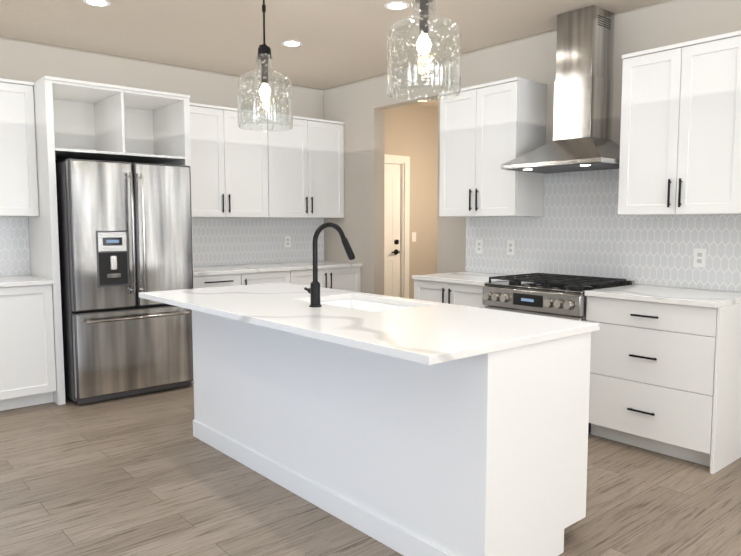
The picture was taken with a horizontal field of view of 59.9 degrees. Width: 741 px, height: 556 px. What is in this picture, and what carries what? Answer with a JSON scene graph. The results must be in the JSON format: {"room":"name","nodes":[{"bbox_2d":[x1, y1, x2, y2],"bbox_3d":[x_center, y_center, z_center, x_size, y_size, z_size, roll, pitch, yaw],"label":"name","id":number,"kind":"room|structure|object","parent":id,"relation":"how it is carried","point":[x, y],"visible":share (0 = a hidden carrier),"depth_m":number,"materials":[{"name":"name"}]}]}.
{"room":"kitchen","nodes":[
{"label":"kitchen","id":0,"kind":"room"},
{"bbox_2d":[0,217,323,275],"bbox_3d":[-1.944,-0.311,5.737,3.789,0.458,0.008,-4,7,-40],"label":"backsplash","id":1,"kind":"structure","parent":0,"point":[227,241],"depth_m":6.26,"materials":[{"name":"tile"}]},
{"bbox_2d":[285,236,290,246],"bbox_3d":[-0.857,-0.375,6.656,0.072,0.116,0.006,-4,7,-40],"label":"electrical outlet","id":2,"kind":"object","parent":1,"relation":"attached to","point":[287,241],"visible":1,"depth_m":6.66,"materials":[{"name":"white plastic"}]},
{"bbox_2d":[0,36,437,298],"bbox_3d":[-2.597,-0.490,5.260,10.200,2.740,0.140,-4,7,-40],"label":"wall","id":3,"kind":"structure","parent":0,"point":[411,130],"depth_m":6.17,"materials":[{"name":"paint"}]},
{"bbox_2d":[0,78,38,216],"bbox_3d":[-2.921,-0.933,4.597,0.898,0.977,0.380,-4,7,-40],"label":"upper cabinet","id":4,"kind":"object","parent":3,"relation":"attached to","point":[18,183],"visible":1,"depth_m":4.69,"materials":[{"name":"white wood"}]},
{"bbox_2d":[190,103,268,217],"bbox_3d":[-1.412,-1.045,5.885,0.907,0.977,0.380,-4,7,-40],"label":"upper cabinet","id":5,"kind":"object","parent":3,"relation":"attached to","point":[229,167],"visible":0.75,"depth_m":5.78,"materials":[{"name":"white wood"}]},
{"bbox_2d":[267,113,343,217],"bbox_3d":[-0.722,-1.096,6.474,0.907,0.977,0.380,-4,7,-40],"label":"upper cabinet","id":6,"kind":"object","parent":3,"relation":"attached to","point":[305,167],"visible":0.85,"depth_m":6.34,"materials":[{"name":"white wood"}]},
{"bbox_2d":[384,154,409,297],"bbox_3d":[0.046,-0.376,7.527,0.990,2.120,0.161,-4,7,-40],"label":"hall door","id":7,"kind":"structure","parent":3,"relation":"attached to","point":[396,215],"depth_m":7.69,"materials":[{"name":"white wood"}]},
{"bbox_2d":[412,232,415,241],"bbox_3d":[0.531,-0.501,7.850,0.070,0.115,0.009,-4,7,-40],"label":"hall light switch","id":8,"kind":"object","parent":3,"relation":"attached to","point":[413,236],"visible":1,"depth_m":7.85,"materials":[{"name":"white plastic"}]},
{"bbox_2d":[0,0,663,108],"bbox_3d":[0.507,-1.583,1.530,10.480,0.080,9.680,-4,7,-40],"label":"ceiling","id":9,"kind":"structure","parent":0,"point":[344,41],"depth_m":4.70,"materials":[{"name":"beige paint"}]},
{"bbox_2d":[83,0,110,6],"bbox_3d":[-1.748,-1.762,4.109,0.164,0.006,0.164,-4,7,-40],"label":"recessed light","id":10,"kind":"object","parent":9,"relation":"in","point":[101,3],"visible":0.96,"depth_m":4.11,"materials":[{"name":"white"}]},
{"bbox_2d":[237,0,292,131],"bbox_3d":[-0.597,-1.286,3.620,0.310,0.868,0.310,-4,7,-40],"label":"pendant light","id":11,"kind":"object","parent":9,"relation":"hanging from","point":[264,55],"visible":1,"depth_m":3.60,"materials":[{"name":"clear glass"}]},
{"bbox_2d":[282,40,301,46],"bbox_3d":[-0.617,-1.844,5.061,0.164,0.006,0.164,-4,7,-40],"label":"recessed light","id":12,"kind":"object","parent":9,"relation":"in","point":[292,43],"visible":0.92,"depth_m":5.04,"materials":[{"name":"white"}]},
{"bbox_2d":[384,1,409,9],"bbox_3d":[0.172,-1.767,4.174,0.164,0.006,0.164,-4,7,-40],"label":"recessed light","id":13,"kind":"object","parent":9,"relation":"in","point":[396,5],"visible":1,"depth_m":4.16,"materials":[{"name":"white"}]},
{"bbox_2d":[387,0,460,100],"bbox_3d":[0.223,-1.203,2.667,0.310,0.868,0.310,-4,7,-40],"label":"pendant light","id":14,"kind":"object","parent":9,"relation":"hanging from","point":[423,44],"visible":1,"depth_m":2.66,"materials":[{"name":"clear glass"}]},
{"bbox_2d":[0,382,740,555],"bbox_3d":[0.507,1.217,1.772,10.480,0.060,9.680,-4,7,-40],"label":"floor","id":15,"kind":"structure","parent":0,"point":[146,474],"depth_m":3.12,"materials":[{"name":"brown wood"}]},
{"bbox_2d":[0,275,55,410],"bbox_3d":[-2.833,0.479,4.616,0.898,0.920,0.650,-4,7,-40],"label":"base cabinet","id":16,"kind":"object","parent":15,"relation":"on","point":[27,366],"visible":1,"depth_m":4.58,"materials":[{"name":"white wood"}]},
{"bbox_2d":[28,76,193,404],"bbox_3d":[-2.079,-0.292,5.195,1.080,2.357,0.654,-4,7,-40],"label":"surround","id":17,"kind":"object","parent":15,"relation":"on","point":[78,119],"visible":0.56,"depth_m":5.03,"materials":[{"name":"white wood"}]},
{"bbox_2d":[56,158,193,404],"bbox_3d":[-1.991,0.004,5.118,0.915,1.780,0.864,-4,7,-40],"label":"refrigerator","id":18,"kind":"object","parent":15,"relation":"on","point":[125,233],"visible":0.88,"depth_m":4.77,"materials":[{"name":"grey metal"}]},
{"bbox_2d":[193,261,361,291],"bbox_3d":[-0.979,0.342,6.199,1.816,0.920,0.650,-4,7,-40],"label":"base cabinet","id":19,"kind":"object","parent":15,"relation":"on","point":[346,276],"visible":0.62,"depth_m":6.01,"materials":[{"name":"white wood"}]},
{"bbox_2d":[192,310,599,555],"bbox_3d":[-0.085,0.603,3.351,0.721,0.890,2.320,-4,7,-40],"label":"kitchen island","id":20,"kind":"object","parent":15,"relation":"on","point":[407,427],"depth_m":2.59,"materials":[{"name":"white wood"}]},
{"bbox_2d":[139,282,599,365],"bbox_3d":[-0.214,0.151,3.241,1.010,0.030,2.400,-4,7,-40],"label":"island countertop","id":21,"kind":"structure","parent":20,"relation":"on","point":[426,333],"depth_m":2.73,"materials":[{"name":"white stone"}]},
{"bbox_2d":[304,222,354,306],"bbox_3d":[-0.207,-0.074,3.251,0.279,0.415,0.117,-4,7,-40],"label":"island faucet","id":22,"kind":"object","parent":21,"relation":"on","point":[313,290],"visible":1,"depth_m":3.15,"materials":[{"name":"black metal"}]},
{"bbox_2d":[320,298,406,309],"bbox_3d":[-0.044,0.249,3.383,0.434,0.214,0.704,-4,7,-40],"label":"sink","id":23,"kind":"object","parent":21,"relation":"in","point":[363,303],"depth_m":3.65,"materials":[{"name":"white ceramic"}]},
{"bbox_2d":[412,271,527,307],"bbox_3d":[0.804,0.444,5.018,0.650,0.920,0.735,-4,7,-40],"label":"base cabinet","id":24,"kind":"object","parent":15,"relation":"on","point":[464,288],"visible":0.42,"depth_m":4.81,"materials":[{"name":"white wood"}]},
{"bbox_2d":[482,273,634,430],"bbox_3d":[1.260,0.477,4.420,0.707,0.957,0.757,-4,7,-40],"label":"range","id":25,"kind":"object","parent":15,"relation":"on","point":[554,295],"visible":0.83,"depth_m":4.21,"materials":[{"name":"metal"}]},
{"bbox_2d":[585,284,740,473],"bbox_3d":[1.795,0.544,3.865,0.650,0.920,0.775,-4,7,-40],"label":"base cabinet","id":26,"kind":"object","parent":15,"relation":"on","point":[665,370],"visible":0.94,"depth_m":3.60,"materials":[{"name":"white wood"}]},
{"bbox_2d":[323,0,740,294],"bbox_3d":[2.610,-0.333,3.447,0.140,2.740,9.400,-4,7,-40],"label":"wall","id":27,"kind":"structure","parent":0,"point":[358,108],"depth_m":5.59,"materials":[{"name":"paint"}]},
{"bbox_2d":[439,77,546,216],"bbox_3d":[0.918,-0.966,4.971,0.380,0.977,0.750,-4,7,-40],"label":"upper cabinet","id":28,"kind":"object","parent":27,"relation":"attached to","point":[487,130],"visible":0.96,"depth_m":4.78,"materials":[{"name":"white wood"}]},
{"bbox_2d":[501,5,619,172],"bbox_3d":[1.355,-1.257,4.310,0.540,1.044,0.756,-4,7,-40],"label":"range hood","id":29,"kind":"object","parent":27,"relation":"attached to","point":[583,111],"visible":1,"depth_m":4.28,"materials":[{"name":"silver metal"}]},
{"bbox_2d":[465,169,740,291],"bbox_3d":[1.837,-0.341,4.236,0.008,0.777,3.160,-4,7,-40],"label":"backsplash","id":30,"kind":"structure","parent":27,"relation":"attached to","point":[580,227],"depth_m":4.48,"materials":[{"name":"tile"}]},
{"bbox_2d":[476,239,482,253],"bbox_3d":[0.900,-0.260,5.327,0.006,0.116,0.072,-4,7,-40],"label":"electrical outlet","id":31,"kind":"object","parent":30,"relation":"attached to","point":[479,246],"visible":1,"depth_m":5.32,"materials":[{"name":"white plastic"}]},
{"bbox_2d":[507,240,514,254],"bbox_3d":[1.109,-0.239,5.085,0.006,0.116,0.072,-4,7,-40],"label":"electrical outlet","id":32,"kind":"object","parent":30,"relation":"attached to","point":[510,247],"visible":1,"depth_m":5.08,"materials":[{"name":"white plastic"}]},
{"bbox_2d":[693,248,705,266],"bbox_3d":[2.046,-0.125,3.997,0.006,0.116,0.072,-4,7,-40],"label":"electrical outlet","id":33,"kind":"object","parent":30,"relation":"attached to","point":[699,258],"visible":1,"depth_m":4.00,"materials":[{"name":"white plastic"}]},
{"bbox_2d":[618,30,740,215],"bbox_3d":[1.904,-0.866,3.824,0.380,0.977,0.720,-4,7,-40],"label":"upper cabinet","id":34,"kind":"object","parent":27,"relation":"attached to","point":[680,142],"visible":1,"depth_m":3.70,"materials":[{"name":"white wood"}]}
]}

